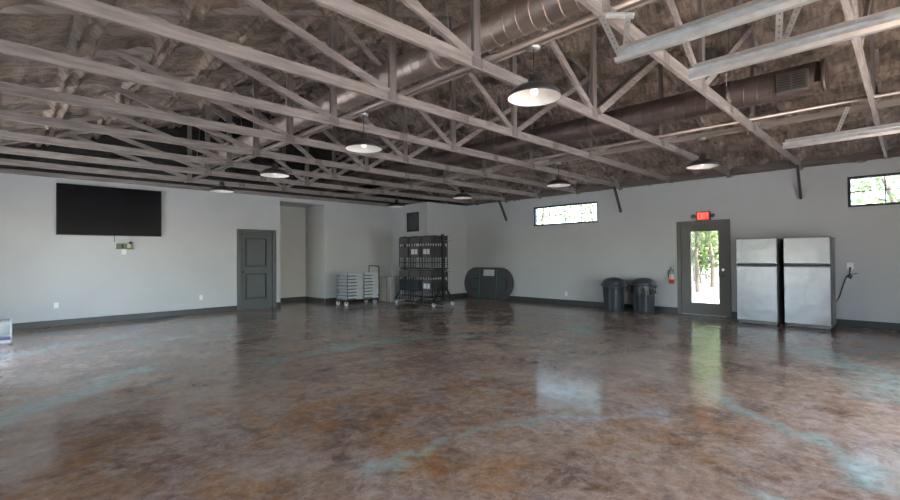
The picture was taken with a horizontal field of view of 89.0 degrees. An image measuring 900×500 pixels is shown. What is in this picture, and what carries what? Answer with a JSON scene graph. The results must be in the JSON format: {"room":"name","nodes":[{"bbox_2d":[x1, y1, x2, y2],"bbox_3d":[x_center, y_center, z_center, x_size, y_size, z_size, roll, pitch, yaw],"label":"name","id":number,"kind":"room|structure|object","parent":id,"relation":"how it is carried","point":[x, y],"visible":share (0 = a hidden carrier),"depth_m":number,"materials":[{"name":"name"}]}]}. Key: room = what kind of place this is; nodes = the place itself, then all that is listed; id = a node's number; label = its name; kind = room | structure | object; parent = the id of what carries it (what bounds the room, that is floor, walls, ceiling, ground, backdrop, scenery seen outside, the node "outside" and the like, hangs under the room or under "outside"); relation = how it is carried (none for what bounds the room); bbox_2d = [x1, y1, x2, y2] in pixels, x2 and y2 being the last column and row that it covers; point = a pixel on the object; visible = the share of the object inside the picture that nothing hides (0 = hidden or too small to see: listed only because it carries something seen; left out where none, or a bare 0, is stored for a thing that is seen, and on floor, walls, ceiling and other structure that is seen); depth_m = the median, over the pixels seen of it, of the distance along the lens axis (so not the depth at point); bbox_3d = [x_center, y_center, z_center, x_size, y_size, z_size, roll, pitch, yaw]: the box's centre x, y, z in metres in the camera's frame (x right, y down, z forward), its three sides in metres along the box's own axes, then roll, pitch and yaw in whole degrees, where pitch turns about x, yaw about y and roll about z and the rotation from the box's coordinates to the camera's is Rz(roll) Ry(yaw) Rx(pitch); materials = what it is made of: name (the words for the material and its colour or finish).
{"room":"entertainment venue","nodes":[
{"label":"entertainment venue","id":0,"kind":"room"},
{"bbox_2d":[0,112,415,323],"bbox_3d":[-5.116,-1.227,12.605,12.140,5.625,0.200,0,-1,-45],"label":"wall","id":1,"kind":"structure","parent":0,"point":[195,254],"depth_m":10.80,"materials":[{"name":"paint"}]},
{"bbox_2d":[56,183,161,241],"bbox_3d":[-7.438,-0.775,10.067,1.870,1.201,0.118,0,-1,-45],"label":"television","id":2,"kind":"object","parent":1,"relation":"attached to","point":[80,209],"visible":1,"depth_m":9.96,"materials":[{"name":"black plastic"}]},
{"bbox_2d":[116,242,131,248],"bbox_3d":[-7.261,-0.105,10.227,0.330,0.170,0.120,0,-1,-45],"label":"media box","id":3,"kind":"object","parent":1,"relation":"attached to","point":[118,245],"visible":1,"depth_m":10.18,"materials":[{"name":"grey"}]},
{"bbox_2d":[0,294,378,330],"bbox_3d":[-6.064,1.525,12.294,10.370,0.130,1.208,0,-1,-45],"label":"baseboard","id":4,"kind":"structure","parent":1,"relation":"attached to","point":[52,323],"depth_m":10.34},
{"bbox_2d":[0,168,389,205],"bbox_3d":[-5.039,-1.526,12.529,12.140,0.090,0.065,0,-1,-45],"label":"trim","id":5,"kind":"structure","parent":1,"relation":"attached to","point":[2,170],"depth_m":10.70,"materials":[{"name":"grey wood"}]},
{"bbox_2d":[237,229,276,310],"bbox_3d":[-5.253,0.517,12.393,1.055,2.135,0.178,0,-1,-45],"label":"door","id":6,"kind":"structure","parent":1,"relation":"in","point":[256,249],"depth_m":12.40,"materials":[{"name":"grey wood"}]},
{"bbox_2d":[280,202,321,297],"bbox_3d":[-4.787,0.067,13.816,1.580,3.060,1.090,0,-1,-45],"label":"wall","id":7,"kind":"structure","parent":0,"point":[300,224],"depth_m":14.29,"materials":[{"name":"paint"}]},
{"bbox_2d":[391,202,466,295],"bbox_3d":[-0.715,0.049,15.528,1.770,3.070,1.820,0,-1,-45],"label":"wall","id":8,"kind":"structure","parent":0,"point":[449,220],"depth_m":15.05,"materials":[{"name":"paint"}]},
{"bbox_2d":[407,212,418,231],"bbox_3d":[-1.198,-0.902,14.750,0.015,0.620,0.590,0,-1,-45],"label":"air vent","id":9,"kind":"object","parent":8,"relation":"in","point":[412,218],"visible":1,"depth_m":14.73,"materials":[{"name":"grey"}]},
{"bbox_2d":[0,297,899,499],"bbox_3d":[-0.502,1.491,7.950,12.140,0.001,15.430,0,-1,-45],"label":"floor","id":10,"kind":"structure","parent":0,"point":[472,398],"depth_m":4.25,"materials":[{"name":"concrete"}]},
{"bbox_2d":[0,318,11,344],"bbox_3d":[-7.544,1.349,7.449,0.600,0.390,0.400,0,-1,-45],"label":"storage bin","id":11,"kind":"object","parent":10,"relation":"on","point":[7,338],"visible":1,"depth_m":7.50,"materials":[{"name":"grey"}]},
{"bbox_2d":[334,265,379,305],"bbox_3d":[-2.695,1.012,13.316,1.168,1.123,0.621,0,-1,-45],"label":"cart","id":12,"kind":"object","parent":10,"relation":"on","point":[375,298],"visible":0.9,"depth_m":13.04,"materials":[{"name":"black metal"}]},
{"bbox_2d":[336,296,362,299],"bbox_3d":[-2.878,1.358,13.137,0.524,0.080,0.595,0,-1,-44],"label":"folding chair","id":13,"kind":"object","parent":12,"relation":"on","point":[339,297],"visible":0.96,"depth_m":12.95,"materials":[{"name":"plastic"}]},
{"bbox_2d":[337,292,362,296],"bbox_3d":[-2.870,1.266,13.147,0.595,0.080,0.524,-1,-1,45],"label":"folding chair","id":14,"kind":"object","parent":13,"relation":"on","point":[358,293],"visible":0.95,"depth_m":12.95,"materials":[{"name":"plastic"}]},
{"bbox_2d":[337,289,362,292],"bbox_3d":[-2.871,1.174,13.148,0.524,0.080,0.595,0,-1,-45],"label":"folding chair","id":15,"kind":"object","parent":14,"relation":"on","point":[355,290],"visible":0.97,"depth_m":12.95,"materials":[{"name":"plastic"}]},
{"bbox_2d":[336,286,362,289],"bbox_3d":[-2.881,1.082,13.140,0.524,0.080,0.595,0,-1,-44],"label":"folding chair","id":16,"kind":"object","parent":15,"relation":"on","point":[339,287],"visible":0.98,"depth_m":12.97,"materials":[{"name":"plastic"}]},
{"bbox_2d":[336,283,362,286],"bbox_3d":[-2.873,0.990,13.150,0.595,0.080,0.524,-1,-1,45],"label":"folding chair","id":17,"kind":"object","parent":16,"relation":"on","point":[339,284],"visible":0.98,"depth_m":12.96,"materials":[{"name":"plastic"}]},
{"bbox_2d":[337,280,362,282],"bbox_3d":[-2.874,0.898,13.151,0.524,0.080,0.595,0,-1,-45],"label":"folding chair","id":18,"kind":"object","parent":17,"relation":"on","point":[339,281],"visible":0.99,"depth_m":12.96,"materials":[{"name":"plastic"}]},
{"bbox_2d":[336,276,362,279],"bbox_3d":[-2.883,0.806,13.144,0.524,0.080,0.595,0,-1,-44],"label":"folding chair","id":19,"kind":"object","parent":18,"relation":"on","point":[355,277],"visible":0.98,"depth_m":12.96,"materials":[{"name":"plastic"}]},
{"bbox_2d":[336,273,362,276],"bbox_3d":[-2.875,0.714,13.154,0.595,0.080,0.524,-1,-1,45],"label":"folding chair","id":20,"kind":"object","parent":19,"relation":"on","point":[341,274],"visible":1,"depth_m":12.99,"materials":[{"name":"plastic"}]},
{"bbox_2d":[361,294,378,298],"bbox_3d":[-2.488,1.360,13.525,0.524,0.080,0.595,0,-1,-44],"label":"folding chair","id":21,"kind":"object","parent":12,"relation":"on","point":[374,295],"visible":0.68,"depth_m":13.29,"materials":[{"name":"plastic"}]},
{"bbox_2d":[361,291,378,294],"bbox_3d":[-2.480,1.268,13.535,0.595,0.080,0.524,-1,-1,45],"label":"folding chair","id":22,"kind":"object","parent":21,"relation":"on","point":[372,292],"visible":0.66,"depth_m":13.31,"materials":[{"name":"plastic"}]},
{"bbox_2d":[362,288,378,291],"bbox_3d":[-2.481,1.176,13.536,0.524,0.080,0.595,0,-1,-45],"label":"folding chair","id":23,"kind":"object","parent":22,"relation":"on","point":[370,289],"visible":0.68,"depth_m":13.31,"materials":[{"name":"plastic"}]},
{"bbox_2d":[362,285,378,288],"bbox_3d":[-2.490,1.084,13.528,0.524,0.080,0.595,0,-1,-44],"label":"folding chair","id":24,"kind":"object","parent":23,"relation":"on","point":[367,286],"visible":0.69,"depth_m":13.31,"materials":[{"name":"plastic"}]},
{"bbox_2d":[362,282,378,285],"bbox_3d":[-2.482,0.992,13.538,0.595,0.080,0.524,-1,-1,45],"label":"folding chair","id":25,"kind":"object","parent":24,"relation":"on","point":[363,283],"visible":0.69,"depth_m":13.35,"materials":[{"name":"plastic"}]},
{"bbox_2d":[359,279,378,281],"bbox_3d":[-2.483,0.900,13.539,0.524,0.080,0.595,0,-1,-45],"label":"folding chair","id":26,"kind":"object","parent":25,"relation":"on","point":[363,280],"visible":0.77,"depth_m":13.32,"materials":[{"name":"plastic"}]},
{"bbox_2d":[359,276,378,278],"bbox_3d":[-2.493,0.808,13.531,0.524,0.080,0.595,0,-1,-44],"label":"folding chair","id":27,"kind":"object","parent":26,"relation":"on","point":[363,277],"visible":0.66,"depth_m":13.31,"materials":[{"name":"plastic"}]},
{"bbox_2d":[362,272,378,275],"bbox_3d":[-2.485,0.716,13.541,0.595,0.080,0.524,-1,-1,45],"label":"folding chair","id":28,"kind":"object","parent":27,"relation":"on","point":[367,273],"visible":0.71,"depth_m":13.31,"materials":[{"name":"plastic"}]},
{"bbox_2d":[380,276,384,300],"bbox_3d":[-1.749,1.200,14.479,1.126,0.760,0.063,0,-1,-45],"label":"folding table","id":29,"kind":"object","parent":10,"relation":"on","point":[382,276],"visible":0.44,"depth_m":14.07,"materials":[{"name":"grey"}]},
{"bbox_2d":[382,276,387,300],"bbox_3d":[-1.675,1.199,14.438,1.126,0.760,0.063,0,-1,-45],"label":"folding table","id":30,"kind":"object","parent":10,"relation":"on","point":[385,276],"visible":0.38,"depth_m":14.04,"materials":[{"name":"grey"}]},
{"bbox_2d":[385,276,393,301],"bbox_3d":[-1.576,1.196,14.305,1.126,0.760,0.063,0,-1,-45],"label":"folding table","id":31,"kind":"object","parent":10,"relation":"on","point":[391,276],"visible":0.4,"depth_m":13.90,"materials":[{"name":"grey"}]},
{"bbox_2d":[390,276,418,301],"bbox_3d":[-1.403,1.193,14.130,1.126,0.760,0.063,0,-1,-45],"label":"folding table","id":32,"kind":"object","parent":10,"relation":"on","point":[394,281],"visible":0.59,"depth_m":13.85,"materials":[{"name":"grey"}]},
{"bbox_2d":[394,234,453,306],"bbox_3d":[-0.764,0.566,13.199,0.830,1.980,1.720,0,-1,-45],"label":"rack","id":33,"kind":"object","parent":10,"relation":"on","point":[443,286],"visible":0.8,"depth_m":12.62,"materials":[{"name":"black metal"}]},
{"bbox_2d":[399,237,408,267],"bbox_3d":[-1.340,0.072,13.327,0.052,0.912,0.433,0,-1,-45],"label":"folding chair","id":34,"kind":"object","parent":33,"relation":"hanging from","point":[404,250],"visible":1,"depth_m":13.30,"materials":[{"name":"grey metal"}]},
{"bbox_2d":[399,269,408,300],"bbox_3d":[-1.332,1.022,13.316,0.052,0.912,0.433,0,-1,-45],"label":"folding chair","id":35,"kind":"object","parent":33,"relation":"hanging from","point":[403,283],"visible":1,"depth_m":13.29,"materials":[{"name":"grey metal"}]},
{"bbox_2d":[402,269,411,299],"bbox_3d":[-1.263,1.022,13.385,0.052,0.912,0.433,0,-1,-45],"label":"folding chair","id":36,"kind":"object","parent":33,"relation":"hanging from","point":[403,292],"visible":0.33,"depth_m":13.36,"materials":[{"name":"grey metal"}]},
{"bbox_2d":[410,236,419,267],"bbox_3d":[-0.992,0.065,12.975,0.054,0.912,0.433,0,-1,-45],"label":"folding chair","id":37,"kind":"object","parent":33,"relation":"hanging from","point":[414,250],"visible":1,"depth_m":12.95,"materials":[{"name":"grey metal"}]},
{"bbox_2d":[410,270,419,300],"bbox_3d":[-0.983,1.014,12.965,0.052,0.912,0.433,0,-1,-45],"label":"folding chair","id":38,"kind":"object","parent":33,"relation":"hanging from","point":[414,284],"visible":1,"depth_m":12.95,"materials":[{"name":"grey metal"}]},
{"bbox_2d":[412,236,422,267],"bbox_3d":[-0.922,0.065,13.045,0.052,0.912,0.433,0,-1,-45],"label":"folding chair","id":39,"kind":"object","parent":33,"relation":"hanging from","point":[419,236],"visible":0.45,"depth_m":12.92,"materials":[{"name":"grey metal"}]},
{"bbox_2d":[413,270,421,300],"bbox_3d":[-0.914,1.015,13.034,0.052,0.912,0.433,0,-1,-45],"label":"folding chair","id":40,"kind":"object","parent":33,"relation":"hanging from","point":[414,293],"visible":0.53,"depth_m":12.93,"materials":[{"name":"grey metal"}]},
{"bbox_2d":[421,235,431,268],"bbox_3d":[-0.633,0.057,12.614,0.054,0.912,0.433,0,-1,-45],"label":"folding chair","id":41,"kind":"object","parent":33,"relation":"hanging from","point":[426,250],"visible":1,"depth_m":12.59,"materials":[{"name":"grey metal"}]},
{"bbox_2d":[422,270,432,302],"bbox_3d":[-0.625,1.007,12.602,0.054,0.912,0.433,0,-1,-45],"label":"folding chair","id":42,"kind":"object","parent":33,"relation":"hanging from","point":[427,285],"visible":0.98,"depth_m":12.57,"materials":[{"name":"grey metal"}]},
{"bbox_2d":[424,235,434,267],"bbox_3d":[-0.562,0.058,12.684,0.052,0.912,0.433,0,-1,-45],"label":"folding chair","id":43,"kind":"object","parent":33,"relation":"hanging from","point":[433,238],"visible":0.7,"depth_m":12.55,"materials":[{"name":"grey metal"}]},
{"bbox_2d":[424,270,434,301],"bbox_3d":[-0.554,1.007,12.672,0.052,0.912,0.433,0,-1,-45],"label":"folding chair","id":44,"kind":"object","parent":33,"relation":"hanging from","point":[433,271],"visible":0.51,"depth_m":12.53,"materials":[{"name":"grey metal"}]},
{"bbox_2d":[427,270,437,300],"bbox_3d":[-0.485,1.008,12.741,0.052,0.912,0.433,0,-1,-45],"label":"folding chair","id":45,"kind":"object","parent":33,"relation":"hanging from","point":[436,271],"visible":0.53,"depth_m":12.61,"materials":[{"name":"grey metal"}]},
{"bbox_2d":[427,237,437,267],"bbox_3d":[-0.493,0.058,12.752,0.052,0.912,0.433,0,-1,-45],"label":"folding chair","id":46,"kind":"object","parent":33,"relation":"hanging from","point":[436,239],"visible":0.49,"depth_m":12.61,"materials":[{"name":"grey metal"}]},
{"bbox_2d":[429,237,439,267],"bbox_3d":[-0.423,0.058,12.822,0.052,0.912,0.433,0,-1,-45],"label":"folding chair","id":47,"kind":"object","parent":33,"relation":"hanging from","point":[438,238],"visible":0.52,"depth_m":12.68,"materials":[{"name":"grey metal"}]},
{"bbox_2d":[430,270,440,301],"bbox_3d":[-0.415,1.008,12.810,0.052,0.912,0.433,0,-1,-45],"label":"folding chair","id":48,"kind":"object","parent":33,"relation":"hanging from","point":[437,270],"visible":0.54,"depth_m":12.68,"materials":[{"name":"grey metal"}]},
{"bbox_2d":[438,237,447,267],"bbox_3d":[-0.215,0.059,13.029,0.052,0.912,0.433,0,-1,-45],"label":"folding chair","id":49,"kind":"object","parent":33,"relation":"hanging from","point":[446,238],"visible":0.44,"depth_m":12.89,"materials":[{"name":"grey metal"}]},
{"bbox_2d":[438,270,447,298],"bbox_3d":[-0.207,1.009,13.017,0.052,0.912,0.433,0,-1,-45],"label":"folding chair","id":50,"kind":"object","parent":33,"relation":"hanging from","point":[446,273],"visible":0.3,"depth_m":12.87,"materials":[{"name":"grey metal"}]},
{"bbox_2d":[464,267,513,299],"bbox_3d":[1.206,1.061,14.680,0.158,0.999,2.040,0,-1,-45],"label":"folding table","id":51,"kind":"object","parent":10,"relation":"on","point":[479,282],"visible":1,"depth_m":14.61,"materials":[{"name":"black plastic"}]},
{"bbox_2d":[601,277,626,311],"bbox_3d":[4.028,1.081,11.252,0.539,0.824,0.554,0,-1,-1],"label":"trash can","id":52,"kind":"object","parent":10,"relation":"on","point":[613,287],"visible":1,"depth_m":11.05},
{"bbox_2d":[629,278,657,313],"bbox_3d":[4.603,1.072,10.877,0.570,0.824,0.572,-1,-1,3],"label":"trash can","id":53,"kind":"object","parent":10,"relation":"on","point":[643,290],"visible":1,"depth_m":10.68,"materials":[{"name":"grey"}]},
{"bbox_2d":[736,238,783,325],"bbox_3d":[6.201,0.605,9.143,0.712,1.689,0.680,0,-1,-45],"label":"refrigerator","id":54,"kind":"object","parent":10,"relation":"on","point":[759,261],"visible":0.99,"depth_m":8.90,"materials":[{"name":"grey"}]},
{"bbox_2d":[783,236,835,329],"bbox_3d":[6.788,0.594,8.637,0.712,1.689,0.695,0,-1,-45],"label":"refrigerator","id":55,"kind":"object","parent":10,"relation":"on","point":[809,262],"visible":1,"depth_m":8.39,"materials":[{"name":"grey"}]},
{"bbox_2d":[0,0,899,206],"bbox_3d":[-0.079,-2.714,7.539,12.140,2.389,14.130,0,-1,-45],"label":"ceiling","id":56,"kind":"structure","parent":0,"point":[742,149],"depth_m":7.41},
{"bbox_2d":[209,169,233,192],"bbox_3d":[-4.803,-1.470,9.637,0.472,0.474,0.472,0,-1,-45],"label":"pendant lamp","id":57,"kind":"object","parent":56,"relation":"hanging from","point":[221,188],"visible":0.96,"depth_m":9.59,"materials":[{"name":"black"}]},
{"bbox_2d":[0,104,447,203],"bbox_3d":[-4.272,-2.646,11.760,12.050,2.288,0.042,0,-1,-45],"label":"roof truss","id":58,"kind":"object","parent":56,"relation":"attached to","point":[179,177],"visible":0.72,"depth_m":10.12,"materials":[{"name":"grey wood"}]},
{"bbox_2d":[0,91,474,203],"bbox_3d":[-3.408,-2.663,10.891,12.050,2.288,0.042,0,-1,-45],"label":"roof truss","id":59,"kind":"object","parent":56,"relation":"attached to","point":[196,169],"visible":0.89,"depth_m":9.31,"materials":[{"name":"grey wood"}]},
{"bbox_2d":[0,80,504,200],"bbox_3d":[-2.545,-2.681,10.022,12.050,2.288,0.042,0,-1,-45],"label":"roof truss","id":60,"kind":"object","parent":56,"relation":"attached to","point":[219,160],"visible":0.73,"depth_m":8.23,"materials":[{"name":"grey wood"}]},
{"bbox_2d":[0,59,537,196],"bbox_3d":[-1.682,-2.699,9.153,12.050,2.288,0.042,0,-1,-45],"label":"roof truss","id":61,"kind":"object","parent":56,"relation":"attached to","point":[244,148],"visible":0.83,"depth_m":7.32,"materials":[{"name":"grey metal"}]},
{"bbox_2d":[334,90,899,196],"bbox_3d":[1.348,-1.713,8.937,0.042,0.040,13.730,0,-1,-45],"label":"conduit","id":62,"kind":"object","parent":61,"relation":"attached to","point":[896,91],"visible":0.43,"depth_m":6.56,"materials":[{"name":"metal"}]},
{"bbox_2d":[0,38,575,192],"bbox_3d":[-0.818,-2.716,8.284,12.050,2.288,0.042,0,-1,-45],"label":"roof truss","id":63,"kind":"object","parent":56,"relation":"attached to","point":[277,134],"visible":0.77,"depth_m":6.43,"materials":[{"name":"grey metal"}]},
{"bbox_2d":[0,4,618,187],"bbox_3d":[0.045,-2.734,7.415,12.050,2.288,0.042,0,-1,-45],"label":"roof truss","id":64,"kind":"object","parent":56,"relation":"attached to","point":[319,115],"visible":0.82,"depth_m":5.40,"materials":[{"name":"grey metal"}]},
{"bbox_2d":[184,0,640,182],"bbox_3d":[-1.511,-1.723,6.097,0.042,0.040,13.730,0,-1,-45],"label":"conduit","id":65,"kind":"object","parent":64,"relation":"on","point":[624,3],"visible":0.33,"depth_m":4.21,"materials":[{"name":"metal"}]},
{"bbox_2d":[364,97,899,195],"bbox_3d":[1.901,-1.786,9.487,0.038,0.090,13.930,0,-1,-45],"label":"board","id":66,"kind":"object","parent":64,"relation":"on","point":[896,101],"visible":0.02,"depth_m":7.07,"materials":[{"name":"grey wood"}]},
{"bbox_2d":[453,178,471,198],"bbox_3d":[0.307,-1.495,11.091,0.472,0.474,0.472,0,-1,-45],"label":"pendant lamp","id":67,"kind":"object","parent":66,"relation":"hanging from","point":[462,195],"visible":1,"depth_m":11.04,"materials":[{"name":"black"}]},
{"bbox_2d":[547,162,570,186],"bbox_3d":[2.182,-1.533,9.204,0.472,0.474,0.472,0,-1,-45],"label":"pendant lamp","id":68,"kind":"object","parent":66,"relation":"hanging from","point":[558,182],"visible":1,"depth_m":9.15,"materials":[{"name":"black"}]},
{"bbox_2d":[686,136,719,168],"bbox_3d":[4.042,-1.571,7.331,0.472,0.474,0.472,0,-1,-45],"label":"pendant lamp","id":69,"kind":"object","parent":66,"relation":"hanging from","point":[702,162],"visible":1,"depth_m":7.29,"materials":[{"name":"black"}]},
{"bbox_2d":[35,0,669,181],"bbox_3d":[0.908,-2.751,6.545,12.050,2.288,0.042,0,-1,-45],"label":"roof truss","id":70,"kind":"object","parent":56,"relation":"attached to","point":[377,89],"visible":0.84,"depth_m":4.58,"materials":[{"name":"grey metal"}]},
{"bbox_2d":[192,0,586,168],"bbox_3d":[-1.379,-2.575,6.294,0.360,1.268,13.640,0,-1,-45],"label":"spiral duct","id":71,"kind":"object","parent":56,"relation":"hanging from","point":[507,22],"visible":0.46,"depth_m":4.77,"materials":[{"name":"metal"}]},
{"bbox_2d":[388,190,404,207],"bbox_3d":[-1.504,-1.458,12.914,0.472,0.474,0.472,0,-1,-45],"label":"pendant lamp","id":72,"kind":"object","parent":56,"relation":"hanging from","point":[396,204],"visible":1,"depth_m":12.81,"materials":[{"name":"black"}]},
{"bbox_2d":[193,0,655,178],"bbox_3d":[-1.398,-1.797,6.210,0.038,0.090,13.930,0,-1,-45],"label":"board","id":73,"kind":"object","parent":56,"relation":"attached to","point":[642,2],"visible":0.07,"depth_m":4.36,"materials":[{"name":"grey wood"}]},
{"bbox_2d":[260,147,288,177],"bbox_3d":[-2.992,-1.507,7.814,0.472,0.474,0.472,0,-1,-45],"label":"pendant lamp","id":74,"kind":"object","parent":73,"relation":"hanging from","point":[274,171],"visible":0.98,"depth_m":7.77,"materials":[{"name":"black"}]},
{"bbox_2d":[345,111,381,152],"bbox_3d":[-1.117,-1.545,5.927,0.472,0.474,0.472,0,-1,-45],"label":"pendant lamp","id":75,"kind":"object","parent":73,"relation":"hanging from","point":[363,144],"visible":1,"depth_m":5.91,"materials":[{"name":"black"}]},
{"bbox_2d":[507,42,560,105],"bbox_3d":[0.743,-1.583,4.054,0.472,0.474,0.472,0,-1,-45],"label":"pendant lamp","id":76,"kind":"object","parent":73,"relation":"hanging from","point":[535,92],"visible":0.98,"depth_m":4.11,"materials":[{"name":"white"}]},
{"bbox_2d":[308,0,729,174],"bbox_3d":[1.772,-2.769,5.676,12.050,2.288,0.122,0,-1,-45],"label":"roof truss","id":77,"kind":"object","parent":56,"relation":"attached to","point":[458,51],"visible":0.77,"depth_m":4.37,"materials":[{"name":"grey metal"}]},
{"bbox_2d":[324,28,828,191],"bbox_3d":[0.439,-2.498,9.578,0.494,1.360,11.542,0,-1,-45],"label":"spiral duct","id":78,"kind":"object","parent":56,"relation":"hanging from","point":[797,81],"visible":0.74,"depth_m":6.79,"materials":[{"name":"grey"}]},
{"bbox_2d":[775,67,808,95],"bbox_3d":[4.163,-2.046,5.572,0.110,0.240,0.320,0,-1,-45],"label":"register","id":79,"kind":"object","parent":78,"relation":"attached to","point":[796,80],"depth_m":5.53,"materials":[{"name":"grey"}]},
{"bbox_2d":[577,0,800,166],"bbox_3d":[2.635,-2.787,4.807,12.050,2.288,0.042,0,-1,-45],"label":"roof truss","id":80,"kind":"object","parent":56,"relation":"attached to","point":[598,7],"visible":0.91,"depth_m":4.77,"materials":[{"name":"grey metal"}]},
{"bbox_2d":[593,0,818,63],"bbox_3d":[2.199,-1.524,2.141,0.167,0.397,3.255,0,-1,-45],"label":"door track","id":81,"kind":"object","parent":80,"relation":"hanging from","point":[754,10],"visible":0.95,"depth_m":2.84,"materials":[{"name":"metal"}]},
{"bbox_2d":[840,0,886,156],"bbox_3d":[3.498,-2.804,3.938,12.050,2.288,0.042,0,-1,-45],"label":"roof truss","id":82,"kind":"object","parent":56,"relation":"attached to","point":[851,8],"visible":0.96,"depth_m":4.86,"materials":[{"name":"grey metal"}]},
{"bbox_2d":[466,157,899,322],"bbox_3d":[4.250,-0.036,11.926,0.200,3.070,14.330,0,-1,-45],"label":"wall","id":83,"kind":"structure","parent":0,"point":[639,241],"depth_m":10.75,"materials":[{"name":"paint"}]},
{"bbox_2d":[498,200,506,220],"bbox_3d":[1.628,-1.228,14.138,0.435,0.668,0.038,0,-1,-45],"label":"knee brace","id":84,"kind":"object","parent":83,"relation":"attached to","point":[499,201],"visible":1,"depth_m":14.12,"materials":[{"name":"grey"}]},
{"bbox_2d":[534,201,597,225],"bbox_3d":[3.241,-1.001,12.903,0.080,0.560,2.050,0,-1,-45],"label":"window","id":85,"kind":"structure","parent":83,"relation":"in","point":[581,204],"depth_m":12.91,"materials":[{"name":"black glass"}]},
{"bbox_2d":[613,186,621,212],"bbox_3d":[4.218,-1.281,11.530,0.435,0.668,0.038,0,-1,-45],"label":"knee brace","id":86,"kind":"object","parent":83,"relation":"attached to","point":[614,187],"visible":1,"depth_m":11.51,"materials":[{"name":"grey"}]},
{"bbox_2d":[419,293,899,330],"bbox_3d":[3.635,1.430,11.130,1.788,0.130,14.110,0,-1,-45],"label":"baseboard","id":87,"kind":"structure","parent":83,"relation":"attached to","point":[839,322],"depth_m":10.99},
{"bbox_2d":[668,267,673,283],"bbox_3d":[5.190,0.590,10.720,0.156,0.393,0.129,0,-1,-7],"label":"fire extinguisher","id":88,"kind":"object","parent":83,"relation":"attached to","point":[671,273],"visible":1,"depth_m":10.68,"materials":[{"name":"red"}]},
{"bbox_2d":[443,146,899,205],"bbox_3d":[4.229,-1.743,11.798,0.220,0.340,14.130,0,-1,-45],"label":"trim","id":89,"kind":"structure","parent":83,"relation":"attached to","point":[871,154],"depth_m":9.77,"materials":[{"name":"wood"}]},
{"bbox_2d":[691,211,714,220],"bbox_3d":[5.684,-0.765,10.278,0.093,0.195,0.490,0,-1,-45],"label":"exit sign","id":90,"kind":"object","parent":83,"relation":"attached to","point":[706,215],"visible":1,"depth_m":10.27,"materials":[{"name":"red"}]},
{"bbox_2d":[676,219,730,316],"bbox_3d":[5.755,0.404,10.367,0.240,2.133,1.100,0,-1,-45],"label":"door","id":91,"kind":"structure","parent":83,"relation":"in","point":[684,229],"depth_m":10.35,"materials":[{"name":"grey metal"}]},
{"bbox_2d":[796,164,801,198],"bbox_3d":[6.808,-1.333,8.923,0.435,0.668,0.038,0,-1,-45],"label":"knee brace","id":92,"kind":"object","parent":83,"relation":"attached to","point":[797,166],"visible":0.93,"depth_m":8.90,"materials":[{"name":"grey"}]},
{"bbox_2d":[836,267,856,300],"bbox_3d":[7.399,0.655,8.552,0.067,0.665,0.330,0,-1,-45],"label":"power cord","id":93,"kind":"object","parent":83,"relation":"attached to","point":[849,267],"visible":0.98,"depth_m":8.54,"materials":[{"name":"grey plastic"}]},
{"bbox_2d":[847,172,899,206],"bbox_3d":[8.216,-1.097,7.894,0.080,0.570,2.050,0,-1,-45],"label":"window","id":94,"kind":"structure","parent":83,"relation":"in","point":[849,179],"depth_m":8.38,"materials":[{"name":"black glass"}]},
{"bbox_3d":[4.992,-0.156,2.424,12.540,3.070,0.200,0,-1,-45],"label":"wall","id":95,"kind":"structure","parent":0,"visible":0},
{"bbox_2d":[688,6,899,80],"bbox_3d":[2.884,-1.528,2.543,0.182,0.401,2.860,0,-1,-45],"label":"door track","id":96,"kind":"object","parent":95,"relation":"attached to","point":[786,45],"visible":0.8,"depth_m":3.07,"materials":[{"name":"metal"}]},
{"bbox_2d":[782,107,899,148],"bbox_3d":[5.278,-1.520,4.893,0.091,0.402,2.820,0,-1,-45],"label":"door track","id":97,"kind":"object","parent":95,"relation":"attached to","point":[893,128],"visible":1,"depth_m":5.47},
{"label":"outside","id":98,"kind":"structure","parent":0,"visible":0},
{"bbox_2d":[692,260,718,303],"bbox_3d":[7.182,1.980,28.238,170.000,0.380,150.000,0,-1,-45],"label":"ground","id":99,"kind":"structure","parent":98,"point":[707,294],"depth_m":18.11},
{"bbox_2d":[537,205,592,223],"bbox_3d":[5.283,-2.550,24.759,7.482,8.637,6.491,0,-1,-45],"label":"tree","id":100,"kind":"object","parent":99,"relation":"on","point":[558,209],"visible":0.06,"depth_m":24.58,"materials":[{"name":"green plant"}]},
{"bbox_2d":[547,204,596,221],"bbox_3d":[8.446,-2.401,25.674,6.681,8.308,6.625,0,-1,-45],"label":"tree","id":101,"kind":"object","parent":99,"relation":"on","point":[586,207],"visible":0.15,"depth_m":25.95,"materials":[{"name":"green plant"}]},
{"bbox_2d":[691,231,717,291],"bbox_3d":[9.588,-1.521,17.882,4.456,6.340,5.172,0,-1,-45],"label":"tree","id":102,"kind":"object","parent":99,"relation":"on","point":[697,280],"visible":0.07,"depth_m":17.84,"materials":[{"name":"green plant"}]},
{"bbox_2d":[691,231,717,287],"bbox_3d":[11.349,-1.867,20.615,5.048,7.069,4.966,-1,-1,12],"label":"tree","id":103,"kind":"object","parent":99,"relation":"on","point":[712,277],"visible":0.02,"depth_m":20.19,"materials":[{"name":"green plant"}]},
{"bbox_2d":[691,231,718,283],"bbox_3d":[12.513,0.014,23.020,2.887,3.348,3.509,0,-1,-45],"label":"tree","id":104,"kind":"object","parent":99,"relation":"on","point":[703,258],"visible":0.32,"depth_m":22.69,"materials":[{"name":"green plant"}]},
{"bbox_2d":[695,234,717,278],"bbox_3d":[15.456,-0.241,27.326,3.951,3.907,4.320,0,-1,-45],"label":"tree","id":105,"kind":"object","parent":99,"relation":"on","point":[716,249],"visible":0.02,"depth_m":27.14,"materials":[{"name":"green plant"}]},
{"bbox_2d":[851,175,899,203],"bbox_3d":[12.935,-1.961,13.957,5.804,7.070,5.186,0,-1,-6],"label":"tree","id":106,"kind":"object","parent":99,"relation":"on","point":[892,195],"visible":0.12,"depth_m":13.66,"materials":[{"name":"green plant"}]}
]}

